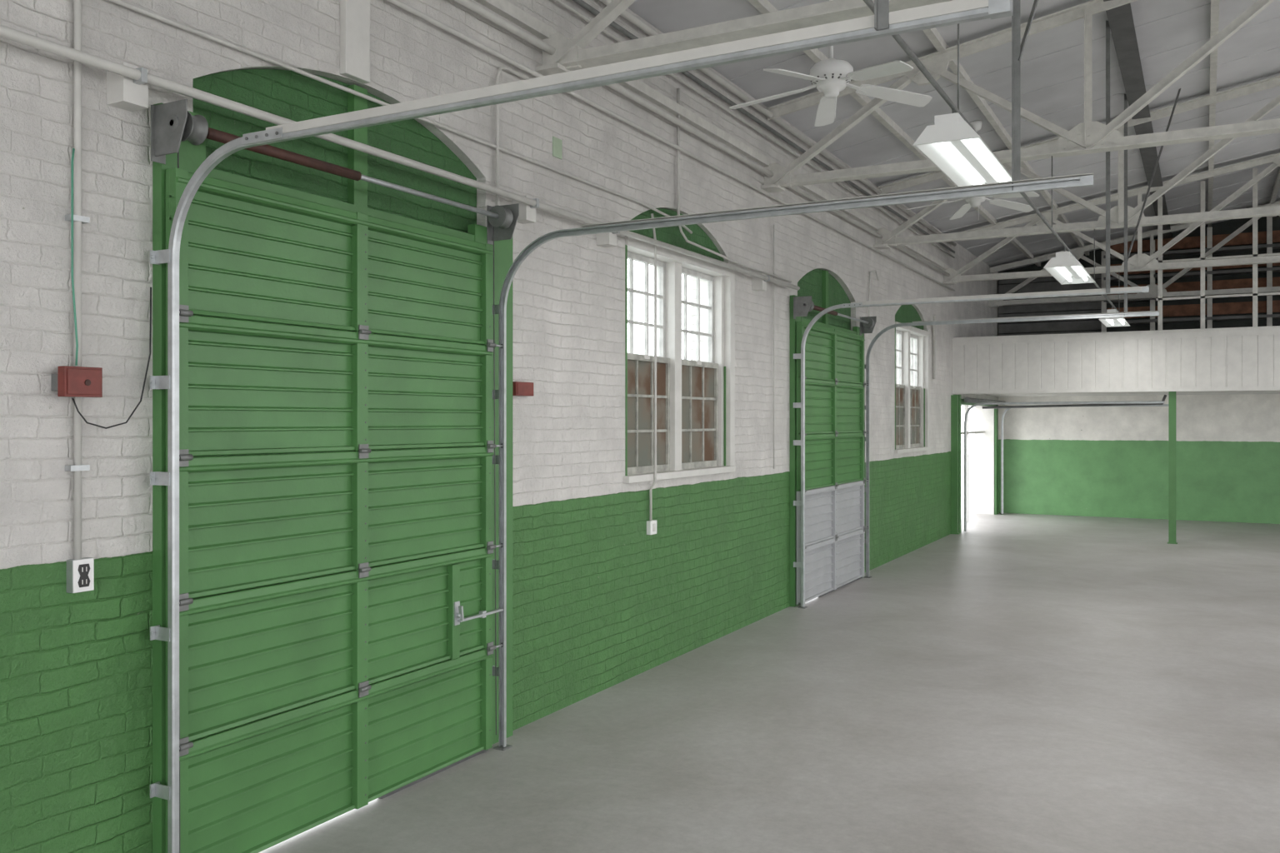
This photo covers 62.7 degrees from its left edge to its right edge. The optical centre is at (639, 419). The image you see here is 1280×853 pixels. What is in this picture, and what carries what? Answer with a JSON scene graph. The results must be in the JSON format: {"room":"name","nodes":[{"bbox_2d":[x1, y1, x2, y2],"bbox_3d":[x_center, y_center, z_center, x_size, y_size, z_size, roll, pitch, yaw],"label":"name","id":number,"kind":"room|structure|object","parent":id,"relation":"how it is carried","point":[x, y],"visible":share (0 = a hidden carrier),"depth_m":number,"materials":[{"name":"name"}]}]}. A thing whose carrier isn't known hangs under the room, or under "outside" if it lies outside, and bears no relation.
{"room":"warehouse garage","nodes":[
{"label":"warehouse garage","id":0,"kind":"room"},
{"bbox_2d":[0,0,998,852],"bbox_3d":[0.833,-0.540,9.318,0.390,4.680,25.200,0,0,28],"label":"wall","id":1,"kind":"structure","parent":0,"point":[600,602],"depth_m":6.10,"materials":[{"name":"brick"}]},
{"bbox_2d":[50,365,102,397],"bbox_3d":[-1.972,-0.133,3.678,0.094,0.105,0.140,0,0,28],"label":"alarm box","id":2,"kind":"object","parent":1,"relation":"attached to","point":[75,382],"visible":1,"depth_m":3.64,"materials":[{"name":"paint"}]},
{"bbox_2d":[73,0,81,50],"bbox_3d":[-1.992,-1.388,3.693,0.044,0.178,0.028,0,0,28],"label":"conduit","id":3,"kind":"object","parent":1,"relation":"attached to","point":[77,3],"depth_m":3.70,"materials":[{"name":"grey plastic"}]},
{"bbox_2d":[65,60,89,366],"bbox_3d":[-1.992,-0.722,3.693,0.044,1.069,0.090,0,0,28],"label":"conduit","id":4,"kind":"object","parent":1,"relation":"attached to","point":[78,219],"depth_m":3.70,"materials":[{"name":"grey plastic"}]},
{"bbox_2d":[65,397,94,593],"bbox_3d":[-1.988,0.264,3.700,0.044,0.683,0.105,0,0,28],"label":"electrical outlet","id":5,"kind":"object","parent":1,"relation":"attached to","point":[80,574],"depth_m":3.70,"materials":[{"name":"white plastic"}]},
{"bbox_2d":[70,148,151,429],"bbox_3d":[-1.907,-0.459,3.803,0.031,0.984,0.336,0,0,27],"label":"hanging wire","id":6,"kind":"object","parent":1,"relation":"hanging from","point":[73,149],"visible":1,"depth_m":3.67,"materials":[{"name":"black plastic"}]},
{"bbox_2d":[165,167,492,852],"bbox_3d":[-1.296,0.424,4.836,0.066,2.748,1.990,0,0,28],"label":"door","id":7,"kind":"structure","parent":1,"relation":"in","point":[280,391],"depth_m":4.64,"materials":[{"name":"metal"}]},
{"bbox_2d":[152,69,512,852],"bbox_3d":[-1.400,0.102,5.051,0.300,3.397,2.290,0,0,28],"label":"jamb","id":8,"kind":"object","parent":1,"relation":"attached to","point":[291,95],"depth_m":4.79,"materials":[{"name":"green wood"}]},
{"bbox_2d":[0,24,799,290],"bbox_3d":[-1.737,-1.220,4.063,0.142,0.140,13.490,0,0,28],"label":"pipe","id":9,"kind":"object","parent":1,"relation":"attached to","point":[127,83],"visible":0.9,"depth_m":4.25,"materials":[{"name":"metal"}]},
{"bbox_2d":[107,0,935,520],"bbox_3d":[-0.293,-0.888,6.761,0.109,3.224,19.610,0,0,28],"label":"conduit","id":10,"kind":"object","parent":1,"relation":"attached to","point":[121,2],"visible":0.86,"depth_m":6.33,"materials":[{"name":"metal"}]},
{"bbox_2d":[512,381,533,396],"bbox_3d":[-0.686,-0.180,6.115,0.050,0.080,0.180,0,0,28],"label":"alarm box","id":11,"kind":"object","parent":1,"relation":"attached to","point":[519,388],"visible":0.91,"depth_m":6.08,"materials":[{"name":"paint"}]},
{"bbox_2d":[552,136,561,159],"bbox_3d":[-0.511,-1.680,6.486,0.006,0.120,0.100,0,0,28],"label":"paint patch","id":12,"kind":"object","parent":1,"relation":"attached to","point":[557,142],"visible":1,"depth_m":6.48,"materials":[{"name":"green paint"}]},
{"bbox_2d":[150,0,1094,852],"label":"door track","id":13,"kind":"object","parent":1,"relation":"in","point":[172,124],"depth_m":3.91,"materials":[{"name":"grey metal"}]},
{"bbox_2d":[646,520,656,534],"bbox_3d":[0.087,0.775,7.561,0.041,0.100,0.100,0,0,28],"label":"switch box","id":14,"kind":"object","parent":1,"relation":"attached to","point":[651,525],"visible":1,"depth_m":7.53,"materials":[{"name":"white paint"}]},
{"bbox_2d":[386,0,956,290],"bbox_3d":[-0.008,-2.407,7.328,0.094,0.760,20.900,0,0,28],"label":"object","id":15,"kind":"object","parent":1,"relation":"attached to","point":[504,8],"visible":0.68,"depth_m":8.15,"materials":[{"name":"paint"}]},
{"bbox_2d":[623,208,735,483],"bbox_3d":[0.205,-0.581,8.134,0.385,2.032,1.900,0,0,28],"label":"window","id":16,"kind":"structure","parent":1,"relation":"in","point":[696,399],"depth_m":8.08,"materials":[{"name":"white wood"}]},
{"bbox_2d":[535,0,952,75],"bbox_3d":[4.704,-2.955,3.522,12.000,1.739,0.200,0,0,28],"label":"roof truss","id":17,"kind":"object","parent":1,"relation":"attached to","point":[569,55],"depth_m":5.91,"materials":[{"name":"white metal"}]},
{"bbox_2d":[790,269,864,607],"bbox_3d":[1.912,0.102,11.207,0.300,3.397,2.350,0,0,28],"label":"jamb","id":18,"kind":"object","parent":1,"relation":"attached to","point":[826,292],"depth_m":10.57,"materials":[{"name":"green wood"}]},
{"bbox_2d":[796,320,864,604],"bbox_3d":[2.032,0.424,11.023,0.066,2.748,2.100,0,0,28],"label":"door","id":19,"kind":"structure","parent":1,"relation":"in","point":[831,354],"depth_m":10.97,"materials":[{"name":"metal"}]},
{"bbox_2d":[894,305,930,454],"bbox_3d":[3.590,-0.581,14.426,0.385,2.032,1.870,0,0,28],"label":"window","id":20,"kind":"structure","parent":1,"relation":"in","point":[912,402],"depth_m":14.56,"materials":[{"name":"white wood"}]},
{"bbox_2d":[793,20,1180,609],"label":"door track","id":21,"kind":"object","parent":1,"relation":"in","point":[802,305],"depth_m":10.06,"materials":[{"name":"grey metal"}]},
{"bbox_2d":[760,0,1279,192],"bbox_3d":[6.419,-2.955,6.710,12.000,1.739,0.200,0,0,28],"label":"roof truss","id":22,"kind":"object","parent":1,"relation":"attached to","point":[1089,137],"depth_m":8.39,"materials":[{"name":"white metal"}]},
{"bbox_2d":[958,395,1168,533],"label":"door track","id":23,"kind":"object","parent":1,"relation":"in","point":[986,432],"depth_m":19.93,"materials":[{"name":"grey metal"}]},
{"bbox_2d":[873,75,1279,249],"bbox_3d":[8.148,-2.955,9.924,12.000,1.739,0.200,0,0,28],"label":"roof truss","id":24,"kind":"object","parent":1,"relation":"attached to","point":[889,239],"depth_m":11.46,"materials":[{"name":"white metal"}]},
{"bbox_2d":[942,152,1279,284],"bbox_3d":[9.949,-2.955,13.270,12.000,1.739,0.200,0,0,28],"label":"roof truss","id":25,"kind":"object","parent":1,"relation":"attached to","point":[1139,262],"depth_m":14.81,"materials":[{"name":"white metal"}]},
{"bbox_2d":[987,200,1279,308],"bbox_3d":[11.749,-2.955,16.617,12.000,1.739,0.200,0,0,28],"label":"roof truss","id":26,"kind":"object","parent":1,"relation":"attached to","point":[1078,252],"depth_m":18.28,"materials":[{"name":"white metal"}]},
{"bbox_2d":[258,513,1279,852],"bbox_3d":[6.231,1.875,6.413,12.650,0.150,25.800,0,0,28],"label":"floor","id":27,"kind":"structure","parent":0,"point":[1008,682],"depth_m":6.07,"materials":[{"name":"concrete"}]},
{"bbox_2d":[950,395,959,534],"bbox_3d":[4.971,0.705,16.556,0.120,2.190,0.090,0,0,28],"label":"post","id":28,"kind":"object","parent":27,"relation":"on","point":[954,398],"visible":1,"depth_m":16.53,"materials":[{"name":"green paint"}]},
{"bbox_2d":[1167,391,1177,544],"bbox_3d":[7.755,0.631,15.293,0.160,2.338,0.155,0,0,28],"label":"support post","id":29,"kind":"object","parent":27,"relation":"on","point":[1172,395],"visible":0.83,"depth_m":15.25,"materials":[{"name":"metal"}]},
{"bbox_2d":[628,0,1279,272],"bbox_3d":[6.231,-3.467,6.413,12.650,1.226,25.800,0,0,28],"label":"ceiling","id":30,"kind":"structure","parent":0,"point":[1168,32],"depth_m":10.37,"materials":[{"name":"metal"}]},
{"bbox_2d":[747,0,1279,266],"bbox_3d":[6.275,-3.360,6.390,10.610,0.891,25.200,0,0,28],"label":"roof","id":31,"kind":"structure","parent":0,"point":[1120,18],"depth_m":10.33,"materials":[{"name":"grey metal"}]},
{"bbox_2d":[729,0,931,126],"bbox_3d":[1.253,-2.566,7.114,1.348,1.051,1.382,0,0,28],"label":"ceiling fan","id":32,"kind":"object","parent":31,"relation":"hanging from","point":[831,76],"depth_m":7.07,"materials":[{"name":"white plastic"}]},
{"bbox_2d":[863,0,1036,209],"bbox_3d":[0.024,-1.713,2.315,0.314,0.794,11.900,0,0,28],"label":"fluorescent light","id":33,"kind":"object","parent":31,"relation":"hanging from","point":[952,144],"visible":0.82,"depth_m":5.22,"materials":[{"name":"white metal"}]},
{"bbox_2d":[905,120,1039,219],"bbox_3d":[3.465,-2.596,10.935,1.374,1.031,1.364,0,0,28],"label":"ceiling fan","id":34,"kind":"object","parent":31,"relation":"hanging from","point":[975,202],"depth_m":10.99,"materials":[{"name":"white plastic"}]},
{"bbox_2d":[1034,155,1098,287],"bbox_3d":[4.027,-1.713,9.757,0.314,0.794,5.000,0,0,28],"label":"fluorescent light","id":35,"kind":"object","parent":31,"relation":"hanging from","point":[1065,267],"visible":1,"depth_m":9.33,"materials":[{"name":"white metal"}]},
{"bbox_2d":[1098,317,1129,327],"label":"fluorescent light","id":36,"kind":"object","parent":31,"relation":"hanging from","point":[1114,322],"depth_m":14.51,"materials":[{"name":"white"}]},
{"bbox_2d":[1103,294,1119,313],"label":"fluorescent light","id":37,"kind":"object","parent":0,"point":[1115,310],"depth_m":13.73,"materials":[{"name":"white metal"}]},
{"bbox_2d":[951,168,1279,396],"bbox_3d":[11.222,-2.135,15.636,11.996,3.450,4.223,0,0,28],"label":"mezzanine","id":38,"kind":"object","parent":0,"point":[1227,361],"visible":0.98,"depth_m":15.40,"materials":[{"name":"white paint"}]},
{"bbox_2d":[998,215,1279,524],"bbox_3d":[12.216,-1.050,17.484,12.000,5.700,0.630,0,0,28],"label":"wall","id":39,"kind":"structure","parent":0,"point":[1103,462],"depth_m":19.03,"materials":[{"name":"paint"}]},
{"label":"outside","id":40,"kind":"structure","parent":0,"visible":0},
{"bbox_2d":[961,455,974,519],"bbox_3d":[6.036,2.030,8.108,90.000,0.140,100.000,0,0,28],"label":"ground","id":41,"kind":"structure","parent":40,"point":[971,457],"depth_m":31.46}
]}

